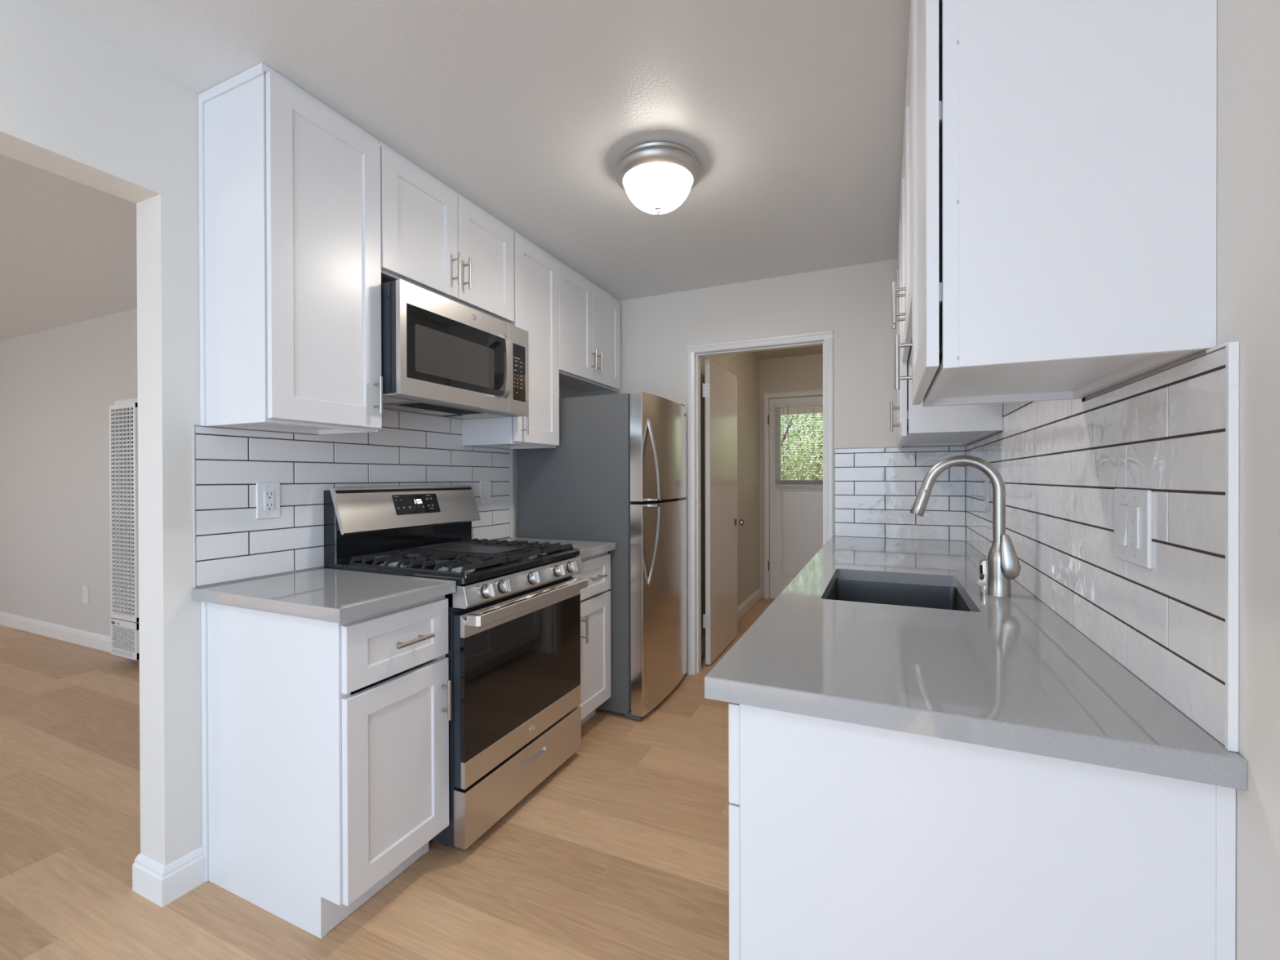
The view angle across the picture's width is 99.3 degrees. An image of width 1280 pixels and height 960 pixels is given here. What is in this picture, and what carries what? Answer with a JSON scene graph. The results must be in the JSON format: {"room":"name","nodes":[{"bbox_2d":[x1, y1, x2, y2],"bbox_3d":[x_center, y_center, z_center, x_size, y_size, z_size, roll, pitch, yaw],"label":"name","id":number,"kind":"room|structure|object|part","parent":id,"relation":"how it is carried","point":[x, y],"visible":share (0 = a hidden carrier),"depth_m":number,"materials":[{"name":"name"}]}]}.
{"room":"kitchen","nodes":[
{"label":"kitchen","id":0,"kind":"room"},
{"bbox_2d":[0,307,137,636],"bbox_3d":[-3.753,0.024,3.967,5.961,2.438,0.120,0,0,24],"label":"wall","id":1,"kind":"structure","parent":0,"point":[59,385],"depth_m":4.25,"materials":[{"name":"grey paint"}]},
{"bbox_2d":[0,611,111,652],"bbox_3d":[-3.777,1.189,3.910,5.961,0.108,0.014,0,0,24],"label":"baseboard","id":2,"kind":"structure","parent":1,"relation":"attached to","point":[93,640],"depth_m":4.25,"materials":[{"name":"white"}]},
{"bbox_2d":[82,586,88,604],"bbox_3d":[-4.168,0.864,4.087,0.075,0.130,0.009,0,0,24],"label":"wall outlet","id":3,"kind":"object","parent":1,"relation":"attached to","point":[85,588],"visible":1,"depth_m":4.08,"materials":[{"name":"white plastic"}]},
{"bbox_2d":[83,590,85,599],"bbox_3d":[-4.169,0.864,4.084,0.033,0.068,0.003,0,0,24],"label":"receptacle","id":4,"kind":"object","parent":3,"relation":"attached to","point":[84,591],"depth_m":4.08,"materials":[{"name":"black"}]},
{"bbox_2d":[109,398,139,660],"bbox_3d":[-3.405,0.320,3.669,0.330,1.710,0.137,0,0,24],"label":"wall heater","id":5,"kind":"object","parent":1,"relation":"attached to","point":[123,415],"visible":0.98,"depth_m":3.61,"materials":[{"name":"white metal"}]},
{"bbox_2d":[110,617,139,660],"bbox_3d":[-3.426,1.055,3.619,0.330,0.241,0.018,0,0,24],"label":"grille","id":6,"kind":"object","parent":5,"relation":"attached to","point":[130,650],"depth_m":3.61,"materials":[{"name":"white metal"}]},
{"bbox_2d":[0,0,580,866],"bbox_3d":[-1.737,0.030,1.023,0.135,2.438,6.369,0,0,24],"label":"wall","id":7,"kind":"structure","parent":0,"point":[74,106],"depth_m":1.62,"materials":[{"name":"white paint"}]},
{"bbox_2d":[132,846,204,907],"bbox_3d":[-1.231,1.189,2.141,0.163,0.108,1.147,0,0,24],"label":"baseboard","id":8,"kind":"structure","parent":7,"relation":"attached to","point":[158,883],"depth_m":1.63,"materials":[{"name":"white"}]},
{"bbox_2d":[198,62,382,435],"bbox_3d":[-1.116,-0.680,1.786,0.368,1.025,0.391,0,0,24],"label":"upper cabinet","id":9,"kind":"object","parent":7,"relation":"attached to","point":[290,224],"visible":1,"depth_m":1.66,"materials":[{"name":"white paint"}]},
{"bbox_3d":[-0.989,-0.675,1.733,0.018,0.992,0.376,0,0,24],"label":"door","id":10,"kind":"part","parent":9,"relation":"part of","materials":[{"name":"white paint"}]},
{"bbox_3d":[-0.898,-0.290,1.867,0.038,0.127,0.012,0,0,24],"label":"bar pull","id":11,"kind":"part","parent":9,"relation":"part of","materials":[{"name":"silver metal"}]},
{"bbox_2d":[192,408,510,587],"bbox_3d":[-1.052,-0.015,2.369,0.007,0.686,1.542,0,0,24],"label":"tile backsplash","id":12,"kind":"structure","parent":7,"relation":"attached to","point":[229,543],"depth_m":1.97,"materials":[{"name":"white tile"}]},
{"bbox_3d":[-1.364,0.081,1.676,0.007,0.501,0.020,0,0,24],"label":"edge trim","id":13,"kind":"part","parent":12,"relation":"part of","materials":[{"name":"grey metal"}]},
{"bbox_2d":[256,482,279,519],"bbox_3d":[-1.272,0.070,1.864,0.009,0.124,0.078,0,0,24],"label":"wall outlet","id":14,"kind":"object","parent":12,"relation":"attached to","point":[268,494],"visible":1,"depth_m":1.86,"materials":[{"name":"white plastic"}]},
{"bbox_2d":[263,490,274,510],"bbox_3d":[-1.270,0.070,1.863,0.003,0.068,0.033,0,0,24],"label":"receptacle","id":15,"kind":"object","parent":14,"relation":"attached to","point":[268,495],"depth_m":1.86,"materials":[{"name":"white plastic"}]},
{"bbox_2d":[480,480,490,503],"bbox_3d":[-0.816,0.064,2.874,0.012,0.122,0.077,0,0,24],"label":"light switch","id":16,"kind":"object","parent":12,"relation":"attached to","point":[484,485],"visible":1,"depth_m":2.87,"materials":[{"name":"white plastic"}]},
{"bbox_2d":[377,140,514,324],"bbox_3d":[-0.882,-0.967,2.305,0.368,0.457,0.747,0,0,24],"label":"upper cabinet","id":17,"kind":"object","parent":7,"relation":"attached to","point":[434,239],"visible":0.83,"depth_m":2.17,"materials":[{"name":"white paint"}]},
{"bbox_3d":[-0.834,-0.960,2.079,0.018,0.425,0.370,0,0,24],"label":"door","id":18,"kind":"part","parent":17,"relation":"part of","materials":[{"name":"white paint"}]},
{"bbox_3d":[-0.767,-1.186,2.252,0.007,0.019,0.747,0,0,24],"label":"scribe moulding","id":19,"kind":"part","parent":17,"relation":"part of","materials":[{"name":"white paint"}]},
{"bbox_2d":[381,279,528,419],"bbox_3d":[-0.833,-0.495,2.284,0.460,0.398,0.744,0,0,24],"label":"microwave","id":20,"kind":"object","parent":17,"relation":"attached to","point":[442,357],"visible":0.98,"depth_m":2.10,"materials":[{"name":"silver metal"}]},
{"bbox_3d":[-0.866,-0.302,2.301,0.375,0.007,0.738,0,0,24],"label":"plate","id":21,"kind":"part","parent":20,"relation":"part of","materials":[{"name":"grey paint"}]},
{"bbox_3d":[-0.711,-0.490,2.156,0.018,0.260,0.552,0,0,24],"label":"door glass","id":22,"kind":"part","parent":20,"relation":"part of","materials":[{"name":"black glass"}]},
{"bbox_3d":[-0.585,-0.492,2.344,0.057,0.263,0.038,0,0,24],"label":"door handle","id":23,"kind":"part","parent":20,"relation":"part of","materials":[{"name":"silver metal"}]},
{"bbox_3d":[-0.562,-0.498,2.488,0.020,0.395,0.150,0,0,24],"label":"control panel","id":24,"kind":"part","parent":20,"relation":"part of","materials":[{"name":"silver metal"}]},
{"bbox_3d":[-0.744,-0.858,2.209,0.038,0.127,0.012,0,0,24],"label":"bar pull","id":25,"kind":"part","parent":17,"relation":"part of","materials":[{"name":"silver metal"}]},
{"bbox_3d":[-0.718,-0.859,2.267,0.038,0.127,0.012,0,0,24],"label":"bar pull","id":26,"kind":"part","parent":17,"relation":"part of","materials":[{"name":"silver metal"}]},
{"bbox_3d":[-0.680,-0.962,2.418,0.018,0.425,0.369,0,0,24],"label":"door","id":27,"kind":"part","parent":17,"relation":"part of","materials":[{"name":"white paint"}]},
{"bbox_2d":[462,228,559,448],"bbox_3d":[-0.648,-0.686,2.823,0.368,1.025,0.384,0,0,24],"label":"upper cabinet","id":28,"kind":"object","parent":7,"relation":"attached to","point":[536,313],"visible":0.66,"depth_m":2.76,"materials":[{"name":"white paint"}]},
{"bbox_3d":[-0.555,-0.280,2.628,0.038,0.127,0.012,0,0,24],"label":"bar pull","id":29,"kind":"part","parent":28,"relation":"part of","materials":[{"name":"silver metal"}]},
{"bbox_3d":[-0.534,-1.189,2.769,0.007,0.019,0.384,0,0,24],"label":"scribe moulding","id":30,"kind":"part","parent":28,"relation":"part of","materials":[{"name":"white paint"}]},
{"bbox_3d":[-0.522,-0.680,2.769,0.018,0.992,0.377,0,0,24],"label":"door","id":31,"kind":"part","parent":28,"relation":"part of","materials":[{"name":"white paint"}]},
{"bbox_2d":[509,448,513,537],"bbox_3d":[-0.729,0.066,3.084,0.008,0.516,0.023,0,0,24],"label":"trim","id":32,"kind":"structure","parent":7,"relation":"attached to","point":[511,451],"depth_m":3.08,"materials":[{"name":"white"}]},
{"bbox_2d":[556,258,620,395],"bbox_3d":[-0.410,-0.895,3.353,0.368,0.612,0.776,0,0,24],"label":"upper cabinet","id":33,"kind":"object","parent":7,"relation":"attached to","point":[589,316],"visible":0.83,"depth_m":3.24,"materials":[{"name":"white paint"}]},
{"bbox_3d":[-0.366,-0.888,3.115,0.018,0.579,0.372,0,0,24],"label":"door","id":34,"kind":"part","parent":33,"relation":"part of","materials":[{"name":"white paint"}]},
{"bbox_3d":[-0.295,-1.192,3.299,0.007,0.019,0.776,0,0,24],"label":"scribe moulding","id":35,"kind":"part","parent":33,"relation":"part of","materials":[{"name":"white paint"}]},
{"bbox_3d":[-0.273,-0.719,3.255,0.038,0.127,0.012,0,0,24],"label":"bar pull","id":36,"kind":"part","parent":33,"relation":"part of","materials":[{"name":"silver metal"}]},
{"bbox_3d":[-0.245,-0.719,3.317,0.038,0.127,0.012,0,0,24],"label":"bar pull","id":37,"kind":"part","parent":33,"relation":"part of","materials":[{"name":"silver metal"}]},
{"bbox_3d":[-0.213,-0.890,3.455,0.018,0.579,0.366,0,0,24],"label":"door","id":38,"kind":"part","parent":33,"relation":"part of","materials":[{"name":"white paint"}]},
{"bbox_2d":[0,598,775,959],"bbox_3d":[-2.830,1.275,2.800,8.800,0.060,9.100,0,0,24],"label":"floor","id":39,"kind":"structure","parent":0,"point":[621,852],"depth_m":1.78,"materials":[{"name":"brown wood"}]},
{"bbox_2d":[200,595,451,938],"bbox_3d":[-0.974,0.806,1.729,0.672,0.876,0.391,0,0,24],"label":"base cabinet","id":40,"kind":"object","parent":39,"relation":"on","point":[325,744],"visible":0.89,"depth_m":1.57,"materials":[{"name":"white paint"}]},
{"bbox_3d":[-1.350,0.807,1.688,0.019,0.875,0.008,0,0,24],"label":"scribe moulding","id":41,"kind":"part","parent":40,"relation":"part of","materials":[{"name":"white paint"}]},
{"bbox_2d":[191,568,456,622],"bbox_3d":[-0.985,0.349,1.720,0.660,0.036,0.417,0,0,24],"label":"countertop","id":42,"kind":"structure","parent":40,"relation":"on","point":[326,594],"depth_m":1.62,"materials":[{"name":"grey stone"}]},
{"bbox_3d":[-0.710,0.477,1.614,0.019,0.179,0.370,0,0,24],"label":"drawer","id":43,"kind":"part","parent":40,"relation":"part of","materials":[{"name":"white paint"}]},
{"bbox_3d":[-0.709,0.857,1.615,0.019,0.549,0.370,0,0,24],"label":"door","id":44,"kind":"part","parent":40,"relation":"part of","materials":[{"name":"white paint"}]},
{"bbox_3d":[-0.676,0.478,1.621,0.038,0.012,0.135,0,0,24],"label":"bar pull","id":45,"kind":"part","parent":40,"relation":"part of","materials":[{"name":"silver metal"}]},
{"bbox_3d":[-0.620,0.702,1.743,0.038,0.127,0.012,0,0,24],"label":"bar pull","id":46,"kind":"part","parent":40,"relation":"part of","materials":[{"name":"silver metal"}]},
{"bbox_2d":[324,484,587,849],"bbox_3d":[-0.707,0.634,2.234,0.733,1.216,0.744,0,0,24],"label":"gas range","id":47,"kind":"object","parent":39,"relation":"on","point":[513,655],"visible":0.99,"depth_m":2.05,"materials":[{"name":"silver metal"}]},
{"bbox_3d":[-0.938,0.314,2.085,0.116,0.022,0.116,0,0,24],"label":"burner","id":48,"kind":"part","parent":47,"relation":"part of","materials":[{"name":"grey metal"}]},
{"bbox_2d":[327,548,580,585],"bbox_3d":[-0.720,0.326,2.239,0.670,0.032,0.744,0,0,24],"label":"cooktop","id":49,"kind":"object","parent":47,"relation":"in","point":[500,571],"depth_m":1.98,"materials":[{"name":"black metal"}]},
{"bbox_3d":[-0.664,0.314,1.962,0.136,0.022,0.136,0,0,24],"label":"burner","id":50,"kind":"part","parent":47,"relation":"part of","materials":[{"name":"grey metal"}]},
{"bbox_3d":[-0.509,0.377,1.845,0.051,0.054,0.049,0,0,24],"label":"knob","id":51,"kind":"part","parent":47,"relation":"part of","materials":[{"name":"silver metal"}]},
{"bbox_3d":[-0.473,0.376,1.925,0.051,0.054,0.049,0,0,24],"label":"knob","id":52,"kind":"part","parent":47,"relation":"part of","materials":[{"name":"silver metal"}]},
{"bbox_3d":[-0.451,0.379,2.118,0.100,0.077,0.742,0,0,24],"label":"control panel","id":53,"kind":"part","parent":47,"relation":"part of","materials":[{"name":"silver metal"}]},
{"bbox_3d":[-0.447,0.723,2.118,0.028,0.564,0.740,0,0,24],"label":"oven door","id":54,"kind":"part","parent":47,"relation":"part of","materials":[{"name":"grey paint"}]},
{"bbox_3d":[-0.456,1.109,2.124,0.086,0.184,0.740,0,0,24],"label":"drawer","id":55,"kind":"part","parent":47,"relation":"part of","materials":[{"name":"silver metal"}]},
{"bbox_3d":[-0.397,0.457,2.094,0.050,0.037,0.714,0,0,24],"label":"door handle","id":56,"kind":"part","parent":47,"relation":"part of","materials":[{"name":"silver metal"}]},
{"bbox_3d":[-0.419,1.071,2.115,0.012,0.043,0.172,0,0,24],"label":"recessed pull","id":57,"kind":"part","parent":47,"relation":"part of","materials":[{"name":"silver metal"}]},
{"bbox_3d":[-0.401,0.376,2.085,0.051,0.054,0.049,0,0,24],"label":"knob","id":58,"kind":"part","parent":47,"relation":"part of","materials":[{"name":"silver metal"}]},
{"bbox_3d":[-0.328,0.375,2.247,0.051,0.054,0.049,0,0,24],"label":"knob","id":59,"kind":"part","parent":47,"relation":"part of","materials":[{"name":"silver metal"}]},
{"bbox_3d":[-0.286,0.374,2.338,0.051,0.054,0.049,0,0,24],"label":"knob","id":60,"kind":"part","parent":47,"relation":"part of","materials":[{"name":"silver metal"}]},
{"bbox_2d":[571,551,610,724],"bbox_3d":[-0.502,0.801,2.776,0.672,0.876,0.397,0,0,24],"label":"base cabinet","id":61,"kind":"object","parent":39,"relation":"on","point":[595,599],"visible":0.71,"depth_m":2.69,"materials":[{"name":"white paint"}]},
{"bbox_2d":[497,537,615,558],"bbox_3d":[-0.509,0.343,2.775,0.662,0.036,0.403,0,0,24],"label":"countertop","id":62,"kind":"structure","parent":61,"relation":"on","point":[587,548],"depth_m":2.77,"materials":[{"name":"grey stone"}]},
{"bbox_3d":[-0.259,0.698,2.546,0.038,0.127,0.012,0,0,24],"label":"bar pull","id":63,"kind":"part","parent":61,"relation":"part of","materials":[{"name":"silver metal"}]},
{"bbox_3d":[-0.240,0.476,2.658,0.019,0.181,0.384,0,0,24],"label":"drawer","id":64,"kind":"part","parent":61,"relation":"part of","materials":[{"name":"white paint"}]},
{"bbox_3d":[-0.239,0.854,2.659,0.019,0.550,0.384,0,0,24],"label":"door","id":65,"kind":"part","parent":61,"relation":"part of","materials":[{"name":"white paint"}]},
{"bbox_3d":[-0.207,0.477,2.661,0.038,0.012,0.135,0,0,24],"label":"bar pull","id":66,"kind":"part","parent":61,"relation":"part of","materials":[{"name":"silver metal"}]},
{"bbox_2d":[518,391,687,720],"bbox_3d":[-0.158,0.385,3.237,0.845,1.703,0.714,0,0,24],"label":"refrigerator","id":67,"kind":"object","parent":39,"relation":"on","point":[616,473],"visible":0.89,"depth_m":2.89,"materials":[{"name":"grey metal"}]},
{"bbox_3d":[0.074,-0.108,2.814,0.073,0.430,0.022,0,0,24],"label":"door handle","id":68,"kind":"part","parent":67,"relation":"part of","materials":[{"name":"silver metal"}]},
{"bbox_3d":[0.075,0.341,2.816,0.073,0.427,0.022,0,0,24],"label":"door handle","id":69,"kind":"part","parent":67,"relation":"part of","materials":[{"name":"silver metal"}]},
{"bbox_3d":[0.135,-0.172,3.103,0.084,0.560,0.714,0,0,24],"label":"door","id":70,"kind":"part","parent":67,"relation":"part of","materials":[{"name":"silver metal"}]},
{"bbox_3d":[0.137,0.665,3.106,0.084,1.082,0.714,0,0,24],"label":"door","id":71,"kind":"part","parent":67,"relation":"part of","materials":[{"name":"silver metal"}]},
{"bbox_2d":[728,702,1235,959],"bbox_3d":[0.540,0.805,1.068,0.672,0.876,0.584,0,0,24],"label":"base cabinet","id":72,"kind":"object","parent":39,"relation":"on","point":[847,841],"visible":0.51,"depth_m":0.79,"materials":[{"name":"white paint"}]},
{"bbox_3d":[0.277,0.466,1.187,0.019,0.169,0.572,0,0,24],"label":"drawer","id":73,"kind":"part","parent":72,"relation":"part of","materials":[{"name":"white paint"}]},
{"bbox_3d":[0.278,0.842,1.189,0.019,0.576,0.572,0,0,24],"label":"door","id":74,"kind":"part","parent":72,"relation":"part of","materials":[{"name":"white paint"}]},
{"bbox_3d":[0.719,0.806,0.669,0.017,0.873,0.005,0,0,24],"label":"scribe moulding","id":75,"kind":"part","parent":72,"relation":"part of","materials":[{"name":"white paint"}]},
{"bbox_3d":[1.194,0.797,2.518,0.672,0.876,0.995,0,0,24],"label":"base cabinet","id":76,"kind":"object","parent":39,"relation":"on","visible":0},
{"bbox_2d":[704,536,1247,790],"bbox_3d":[0.906,0.343,1.875,0.666,0.036,2.404,0,0,24],"label":"countertop","id":77,"kind":"structure","parent":76,"relation":"on","point":[1011,673],"depth_m":0.93,"materials":[{"name":"grey stone"}]},
{"bbox_2d":[826,578,970,611],"bbox_3d":[0.782,0.462,1.670,0.427,0.199,0.594,0,0,24],"label":"sink","id":78,"kind":"object","parent":77,"relation":"in","point":[928,596],"visible":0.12,"depth_m":1.91,"materials":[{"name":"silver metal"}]},
{"bbox_2d":[910,454,1021,596],"bbox_3d":[0.934,0.127,1.575,0.272,0.398,0.071,0,0,24],"label":"faucet","id":79,"kind":"object","parent":77,"relation":"on","point":[1003,566],"visible":1,"depth_m":1.53,"materials":[{"name":"silver metal"}]},
{"bbox_3d":[0.935,0.053,1.581,0.214,0.250,0.030,0,0,24],"label":"spout","id":80,"kind":"part","parent":79,"relation":"part of","materials":[{"name":"silver metal"}]},
{"bbox_3d":[1.022,0.213,1.518,0.038,0.125,0.059,0,0,-17],"label":"lever handle","id":81,"kind":"part","parent":79,"relation":"part of","materials":[{"name":"silver metal"}]},
{"bbox_2d":[977,559,986,583],"bbox_3d":[1.094,0.288,1.723,0.041,0.073,0.041,0,0,24],"label":"air gap","id":82,"kind":"object","parent":77,"relation":"on","point":[983,562],"visible":0.7,"depth_m":1.71,"materials":[{"name":"silver metal"}]},
{"bbox_2d":[0,0,911,359],"bbox_3d":[-2.868,-1.259,2.793,8.542,0.132,8.920,0,0,24],"label":"ceiling","id":83,"kind":"structure","parent":0,"point":[790,113],"depth_m":1.80,"materials":[{"name":"white paint"}]},
{"bbox_2d":[615,141,700,214],"bbox_3d":[0.068,-1.102,2.061,0.322,0.193,0.322,0,0,24],"label":"ceiling light","id":84,"kind":"object","parent":83,"relation":"attached to","point":[657,177],"visible":1,"depth_m":1.97,"materials":[{"name":"white glass"}]},
{"bbox_2d":[700,351,759,638],"bbox_3d":[0.756,-0.007,4.687,0.100,2.470,2.361,0,0,24],"label":"wall","id":85,"kind":"structure","parent":0,"point":[744,366],"depth_m":5.05,"materials":[{"name":"beige"}]},
{"bbox_2d":[701,587,760,656],"bbox_3d":[0.794,1.174,4.632,0.014,0.108,2.202,0,0,24],"label":"baseboard","id":86,"kind":"structure","parent":85,"relation":"attached to","point":[745,606],"depth_m":5.04,"materials":[{"name":"white"}]},
{"bbox_2d":[579,258,967,673],"bbox_3d":[0.653,-0.002,3.373,2.560,2.470,0.120,0,0,24],"label":"wall","id":87,"kind":"structure","parent":0,"point":[855,302],"depth_m":3.17,"materials":[{"name":"white paint"}]},
{"bbox_2d":[702,358,744,664],"bbox_3d":[0.619,0.208,3.907,0.104,2.023,0.748,0,0,25],"label":"door","id":88,"kind":"structure","parent":87,"relation":"in","point":[719,388],"depth_m":3.81,"materials":[{"name":"beige wood"}]},
{"bbox_3d":[0.765,0.325,4.175,0.069,0.060,0.060,0,0,24],"label":"knob","id":89,"kind":"part","parent":88,"relation":"part of","materials":[{"name":"silver metal"}]},
{"bbox_2d":[686,329,833,675],"bbox_3d":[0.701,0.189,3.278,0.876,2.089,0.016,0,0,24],"label":"trim","id":90,"kind":"structure","parent":87,"relation":"attached to","point":[828,335],"depth_m":3.37,"materials":[{"name":"white wood"}]},
{"bbox_2d":[833,445,965,541],"bbox_3d":[1.398,0.068,2.966,0.648,0.500,0.010,0,0,24],"label":"tile backsplash","id":91,"kind":"structure","parent":87,"relation":"attached to","point":[875,489],"depth_m":2.97,"materials":[{"name":"white tile"}]},
{"bbox_3d":[1.256,0.068,3.030,0.336,0.500,0.010,0,0,24],"label":"edge trim","id":92,"kind":"part","parent":91,"relation":"part of","materials":[{"name":"white tile"}]},
{"bbox_2d":[759,353,822,598],"bbox_3d":[1.811,-0.013,5.441,1.405,2.470,0.120,0,0,24],"label":"wall","id":93,"kind":"structure","parent":0,"point":[804,372],"depth_m":5.57,"materials":[{"name":"beige paint"}]},
{"bbox_2d":[764,389,822,599],"bbox_3d":[1.677,0.165,5.428,0.870,2.115,0.016,0,0,24],"label":"trim","id":94,"kind":"structure","parent":93,"relation":"attached to","point":[766,396],"depth_m":5.59,"materials":[{"name":"white"}]},
{"bbox_2d":[767,395,822,598],"bbox_3d":[1.674,0.193,5.439,0.784,2.050,0.109,0,0,24],"label":"door","id":95,"kind":"structure","parent":93,"relation":"in","point":[796,513],"depth_m":5.51,"materials":[{"name":"white painted wood"},{"name":"glass"}]},
{"bbox_2d":[774,401,822,486],"bbox_3d":[1.674,-0.352,5.409,0.648,0.830,0.048,0,0,24],"label":"window blind","id":96,"kind":"object","parent":95,"relation":"attached to","point":[820,403],"visible":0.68,"depth_m":5.44,"materials":[{"name":"white plastic"}]},
{"bbox_3d":[1.647,-0.345,5.410,0.444,0.795,0.002,0,0,24],"label":"ladder cord","id":97,"kind":"part","parent":96,"relation":"part of","materials":[{"name":"grey paint"}]},
{"bbox_3d":[1.676,0.054,5.413,0.648,0.018,0.026,0,0,24],"label":"rail","id":98,"kind":"part","parent":96,"relation":"part of","materials":[{"name":"white plastic"}]},
{"bbox_2d":[967,0,1279,959],"bbox_3d":[0.475,0.028,-0.040,0.120,2.438,6.489,0,0,24],"label":"wall","id":99,"kind":"structure","parent":0,"point":[1248,104],"depth_m":0.63,"materials":[{"name":"white paint"}]},
{"bbox_2d":[892,0,911,364],"bbox_3d":[0.949,-0.815,1.619,0.361,0.765,0.843,0,0,24],"label":"upper cabinet","id":100,"kind":"object","parent":99,"relation":"attached to","point":[906,288],"visible":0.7,"depth_m":1.65,"materials":[{"name":"white paint"}]},
{"bbox_3d":[0.815,-0.542,1.714,0.038,0.127,0.012,0,0,24],"label":"bar pull","id":101,"kind":"part","parent":100,"relation":"part of","materials":[{"name":"silver metal"}]},
{"bbox_3d":[0.789,-0.542,1.658,0.038,0.127,0.012,0,0,24],"label":"bar pull","id":102,"kind":"part","parent":100,"relation":"part of","materials":[{"name":"silver metal"}]},
{"bbox_3d":[0.913,-0.809,1.865,0.018,0.735,0.417,0,0,24],"label":"door","id":103,"kind":"part","parent":100,"relation":"part of","materials":[{"name":"white paint"}]},
{"bbox_3d":[0.741,-0.807,1.482,0.018,0.735,0.416,0,0,24],"label":"door","id":104,"kind":"part","parent":100,"relation":"part of","materials":[{"name":"white paint"}]},
{"bbox_2d":[889,170,1002,448],"bbox_3d":[1.324,-0.686,2.452,0.361,1.032,0.984,0,0,24],"label":"upper cabinet","id":105,"kind":"object","parent":99,"relation":"attached to","point":[917,425],"visible":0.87,"depth_m":2.05,"materials":[{"name":"white paint"}]},
{"bbox_3d":[1.142,-0.281,2.440,0.038,0.127,0.012,0,0,24],"label":"bar pull","id":106,"kind":"part","parent":105,"relation":"part of","materials":[{"name":"silver metal"}]},
{"bbox_3d":[1.116,-0.280,2.383,0.038,0.127,0.012,0,0,24],"label":"bar pull","id":107,"kind":"part","parent":105,"relation":"part of","materials":[{"name":"silver metal"}]},
{"bbox_3d":[1.275,-0.675,2.668,0.018,1.010,0.588,0,0,24],"label":"door","id":108,"kind":"part","parent":105,"relation":"part of","materials":[{"name":"white paint"}]},
{"bbox_3d":[1.078,-0.673,2.230,0.018,1.010,0.366,0,0,24],"label":"door","id":109,"kind":"part","parent":105,"relation":"part of","materials":[{"name":"white paint"}]},
{"bbox_3d":[1.161,-0.305,1.989,0.279,0.256,0.002,0,0,24],"label":"panel","id":110,"kind":"part","parent":105,"relation":"part of","materials":[{"name":"white paint"}]},
{"bbox_2d":[894,0,1217,406],"bbox_3d":[0.676,-0.683,1.003,0.369,1.023,0.501,0,0,24],"label":"upper cabinet","id":111,"kind":"object","parent":99,"relation":"attached to","point":[1064,152],"visible":1,"depth_m":0.77,"materials":[{"name":"white paint"}]},
{"bbox_3d":[0.614,-0.276,1.268,0.038,0.127,0.012,0,0,24],"label":"bar pull","id":112,"kind":"part","parent":111,"relation":"part of","materials":[{"name":"silver metal"}]},
{"bbox_3d":[0.551,-0.674,1.061,0.018,0.996,0.492,0,0,24],"label":"door","id":113,"kind":"part","parent":111,"relation":"part of","materials":[{"name":"white paint"}]},
{"bbox_2d":[965,341,1239,752],"bbox_3d":[1.207,-0.049,1.742,0.010,0.746,2.381,0,0,24],"label":"tile backsplash","id":114,"kind":"structure","parent":99,"relation":"attached to","point":[1173,433],"depth_m":0.88,"materials":[{"name":"white tile"}]},
{"bbox_2d":[984,480,989,511],"bbox_3d":[1.415,0.062,2.222,0.009,0.123,0.073,0,0,24],"label":"wall outlet","id":115,"kind":"object","parent":114,"relation":"attached to","point":[986,482],"visible":1,"depth_m":2.20,"materials":[{"name":"white plastic"}]},
{"bbox_2d":[984,486,986,503],"bbox_3d":[1.412,0.062,2.223,0.003,0.068,0.033,0,0,24],"label":"receptacle","id":116,"kind":"object","parent":115,"relation":"attached to","point":[985,487],"depth_m":2.21,"materials":[{"name":"white plastic"}]},
{"bbox_2d":[1114,488,1151,568],"bbox_3d":[0.826,0.078,0.917,0.012,0.124,0.140,0,0,24],"label":"switch plate","id":117,"kind":"object","parent":114,"relation":"attached to","point":[1132,507],"visible":1,"depth_m":0.90,"materials":[{"name":"white plastic"}]},
{"bbox_2d":[1128,506,1139,548],"bbox_3d":[0.814,0.078,0.897,0.003,0.068,0.033,0,0,24],"label":"receptacle","id":118,"kind":"object","parent":117,"relation":"attached to","point":[1134,511],"depth_m":0.89,"materials":[{"name":"white plastic"}]},
{"bbox_3d":[0.729,0.081,0.681,0.010,0.498,0.051,0,0,24],"label":"edge trim","id":119,"kind":"part","parent":114,"relation":"part of","materials":[{"name":"white plastic"}]}
]}

